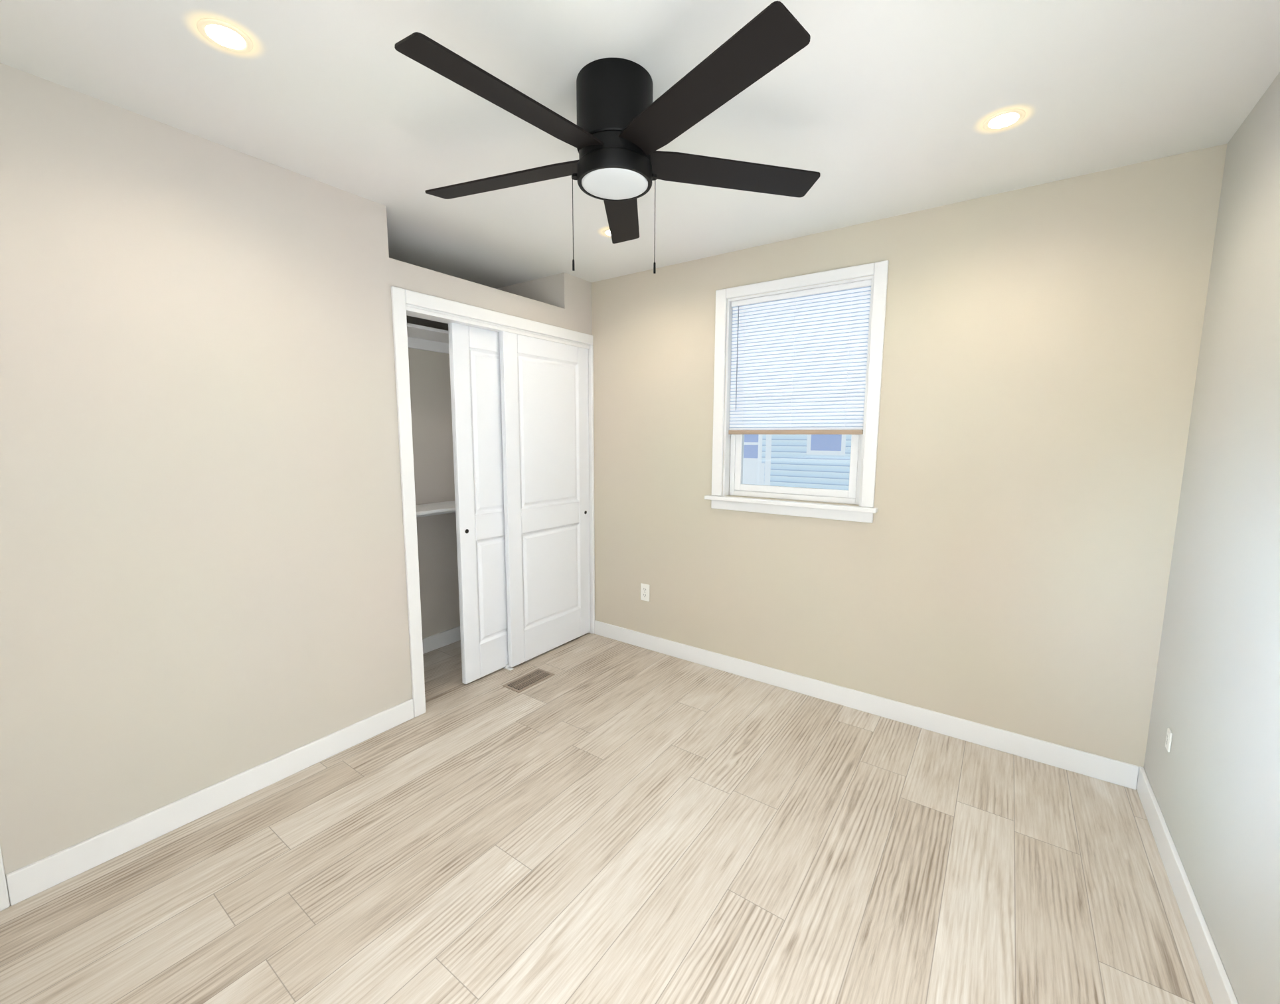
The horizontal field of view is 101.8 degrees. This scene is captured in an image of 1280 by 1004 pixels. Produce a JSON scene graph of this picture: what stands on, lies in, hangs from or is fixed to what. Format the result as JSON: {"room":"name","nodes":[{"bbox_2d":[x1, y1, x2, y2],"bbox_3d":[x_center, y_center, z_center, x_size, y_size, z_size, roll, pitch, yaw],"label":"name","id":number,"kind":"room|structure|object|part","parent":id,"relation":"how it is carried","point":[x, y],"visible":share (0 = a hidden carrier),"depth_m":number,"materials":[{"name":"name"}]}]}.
{"room":"empty bedroom","nodes":[
{"label":"empty bedroom","id":0,"kind":"room"},
{"bbox_2d":[0,62,591,904],"bbox_3d":[-1.530,-0.126,2.532,0.675,2.440,3.197,5,9,35],"label":"wall","id":1,"kind":"structure","parent":0,"point":[202,575],"depth_m":1.82,"materials":[{"name":"paint"}]},
{"bbox_2d":[0,845,9,910],"bbox_3d":[-1.919,0.182,1.417,0.016,2.100,0.064,5,9,35],"label":"door frame","id":2,"kind":"structure","parent":1,"relation":"attached to","point":[4,903],"depth_m":1.55,"materials":[{"name":"white wood"}]},
{"bbox_2d":[5,698,414,905],"bbox_3d":[-1.526,1.107,2.099,0.014,0.100,1.311,5,9,35],"label":"baseboard","id":3,"kind":"structure","parent":1,"relation":"attached to","point":[23,883],"depth_m":1.90,"materials":[{"name":"white wood"}]},
{"bbox_2d":[448,322,508,683],"bbox_3d":[-0.789,0.013,3.144,0.034,1.994,0.733,5,9,35],"label":"closet door","id":4,"kind":"structure","parent":1,"relation":"in","point":[475,352],"depth_m":2.95,"materials":[{"name":"white wood"}]},
{"bbox_2d":[391,286,594,717],"bbox_3d":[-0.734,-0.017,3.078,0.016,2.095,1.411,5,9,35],"label":"trim","id":5,"kind":"structure","parent":1,"relation":"attached to","point":[400,297],"depth_m":2.57,"materials":[{"name":"white wood"}]},
{"bbox_2d":[499,331,590,667],"bbox_3d":[-0.580,-0.017,3.361,0.034,2.002,0.733,5,9,35],"label":"closet door","id":6,"kind":"structure","parent":1,"relation":"in","point":[544,383],"depth_m":3.30,"materials":[{"name":"white wood"}]},
{"bbox_2d":[406,315,460,638],"bbox_3d":[-1.653,-0.138,2.618,0.675,2.440,3.197,5,9,35],"label":"wall","id":7,"kind":"structure","parent":0,"point":[429,371],"depth_m":3.40,"materials":[{"name":"paint"}]},
{"bbox_2d":[422,626,460,653],"bbox_3d":[-1.323,0.927,3.543,0.014,0.100,1.527,5,9,35],"label":"baseboard","id":8,"kind":"structure","parent":7,"relation":"attached to","point":[431,642],"depth_m":3.51,"materials":[{"name":"white wood"}]},
{"bbox_2d":[0,632,1212,1003],"bbox_3d":[-0.349,1.253,1.857,3.884,0.120,3.497,5,9,35],"label":"floor","id":9,"kind":"structure","parent":0,"point":[630,824],"depth_m":1.70,"materials":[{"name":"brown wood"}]},
{"bbox_2d":[503,663,513,670],"bbox_3d":[-0.808,1.013,3.195,0.065,0.022,0.030,5,9,35],"label":"trim","id":10,"kind":"structure","parent":9,"relation":"on","point":[506,666],"depth_m":3.19,"materials":[{"name":"white"}]},
{"bbox_2d":[502,667,555,692],"bbox_3d":[-0.648,1.040,3.044,0.140,0.006,0.280,5,9,35],"label":"floor vent","id":11,"kind":"object","parent":9,"relation":"in","point":[522,683],"visible":1,"depth_m":3.03,"materials":[{"name":"gold metal"}]},
{"bbox_2d":[0,0,1279,288],"bbox_3d":[-0.338,-1.287,1.540,3.884,0.120,3.497,5,9,35],"label":"ceiling","id":12,"kind":"structure","parent":0,"point":[887,101],"depth_m":1.56,"materials":[{"name":"paint"}]},
{"bbox_2d":[190,14,258,55],"bbox_3d":[-1.071,-1.203,1.344,0.186,0.004,0.186,5,9,35],"label":"recessed light","id":13,"kind":"object","parent":12,"relation":"in","point":[224,34],"visible":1,"depth_m":1.34,"materials":[{"name":"beige"}]},
{"bbox_2d":[600,227,611,237],"bbox_3d":[-0.131,-1.358,2.620,0.186,0.004,0.186,5,9,35],"label":"recessed light","id":14,"kind":"object","parent":12,"relation":"in","point":[605,231],"visible":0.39,"depth_m":2.61,"materials":[{"name":"beige"}]},
{"bbox_2d":[394,0,820,273],"bbox_3d":[-0.107,-0.959,1.541,1.293,0.528,1.190,5,9,35],"label":"ceiling fan","id":15,"kind":"object","parent":12,"relation":"hanging from","point":[617,135],"depth_m":1.43,"materials":[{"name":"black metal"}]},
{"bbox_2d":[978,106,1030,132],"bbox_3d":[1.177,-1.235,1.683,0.186,0.004,0.186,5,9,35],"label":"recessed light","id":16,"kind":"object","parent":12,"relation":"in","point":[1008,117],"visible":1,"depth_m":1.67,"materials":[{"name":"beige"}]},
{"bbox_2d":[591,143,1227,767],"bbox_3d":[0.563,-0.187,3.096,3.734,2.440,0.150,5,9,35],"label":"wall","id":17,"kind":"structure","parent":0,"point":[1010,571],"depth_m":2.34,"materials":[{"name":"paint"}]},
{"bbox_2d":[640,582,649,601],"bbox_3d":[0.034,0.604,3.473,0.070,0.116,0.008,5,9,35],"label":"outlet","id":18,"kind":"object","parent":17,"relation":"attached to","point":[644,588],"visible":1,"depth_m":3.47,"materials":[{"name":"white plastic"}]},
{"bbox_2d":[704,494,877,523],"bbox_3d":[0.800,0.031,2.872,0.952,0.077,0.102,5,9,35],"label":"trim","id":19,"kind":"structure","parent":17,"relation":"attached to","point":[820,510],"depth_m":2.80,"materials":[{"name":"white wood"}]},
{"bbox_2d":[728,290,871,504],"bbox_3d":[0.867,-0.566,2.870,0.749,1.105,0.087,5,9,35],"label":"window","id":20,"kind":"structure","parent":17,"relation":"in","point":[731,492],"depth_m":2.89,"materials":[{"name":"white plastic"}]},
{"bbox_2d":[734,434,859,497],"bbox_3d":[0.853,-0.325,2.881,0.687,0.562,0.034,5,9,35],"label":"sash","id":21,"kind":"object","parent":20,"relation":"attached to","point":[738,485],"depth_m":2.87,"materials":[{"name":"white plastic"}]},
{"bbox_2d":[728,279,871,434],"bbox_3d":[0.822,-0.737,2.784,0.742,0.744,0.039,5,9,35],"label":"blinds","id":22,"kind":"object","parent":20,"relation":"attached to","point":[799,358],"visible":0.87,"depth_m":2.76,"materials":[{"name":"white plastic"}]},
{"bbox_3d":[0.824,-0.380,2.833,0.738,0.024,0.026,5,9,35],"label":"rail","id":23,"kind":"part","parent":22,"relation":"part of","materials":[{"name":"beige plastic"}]},
{"bbox_3d":[0.867,-0.566,2.870,0.749,1.105,0.087,5,9,35],"label":"frame","id":24,"kind":"part","parent":20,"relation":"part of","materials":[{"name":"white plastic"}]},
{"bbox_2d":[711,260,888,507],"bbox_3d":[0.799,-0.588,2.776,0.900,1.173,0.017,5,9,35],"label":"trim","id":25,"kind":"structure","parent":17,"relation":"attached to","point":[880,269],"depth_m":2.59,"materials":[{"name":"white wood"}]},
{"bbox_2d":[594,620,1139,789],"bbox_3d":[0.848,1.013,2.938,2.877,0.100,0.014,5,9,35],"label":"baseboard","id":26,"kind":"structure","parent":17,"relation":"attached to","point":[1124,774],"depth_m":2.60,"materials":[{"name":"white wood"}]},
{"bbox_2d":[1143,72,1279,1003],"bbox_3d":[1.180,0.124,0.628,0.150,2.440,3.497,5,9,35],"label":"wall","id":27,"kind":"structure","parent":0,"point":[1216,790],"depth_m":1.47,"materials":[{"name":"paint"}]},
{"bbox_2d":[1165,727,1172,752],"bbox_3d":[1.867,0.841,1.838,0.008,0.072,0.043,5,9,35],"label":"outlet","id":28,"kind":"object","parent":27,"relation":"attached to","point":[1169,734],"visible":1,"depth_m":1.83,"materials":[{"name":"white plastic"}]},
{"bbox_2d":[1136,766,1238,1003],"bbox_3d":[1.107,1.279,0.820,0.014,0.100,3.197,5,9,35],"label":"baseboard","id":29,"kind":"structure","parent":27,"relation":"attached to","point":[1219,988],"depth_m":1.53,"materials":[{"name":"white wood"}]},
{"label":"outside","id":30,"kind":"structure","parent":0,"visible":0},
{"bbox_2d":[742,434,851,489],"bbox_3d":[2.945,-2.006,7.416,20.000,11.000,0.340,5,9,35],"label":"house","id":31,"kind":"structure","parent":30,"point":[808,461],"depth_m":7.83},
{"bbox_3d":[2.276,-1.298,7.811,1.500,1.310,0.011,5,9,35],"label":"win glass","id":32,"kind":"part","parent":31,"relation":"part of","materials":[{"name":"glass"}]},
{"bbox_3d":[2.267,-1.261,7.804,1.600,1.380,0.039,5,9,35],"label":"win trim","id":33,"kind":"part","parent":31,"relation":"part of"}
]}

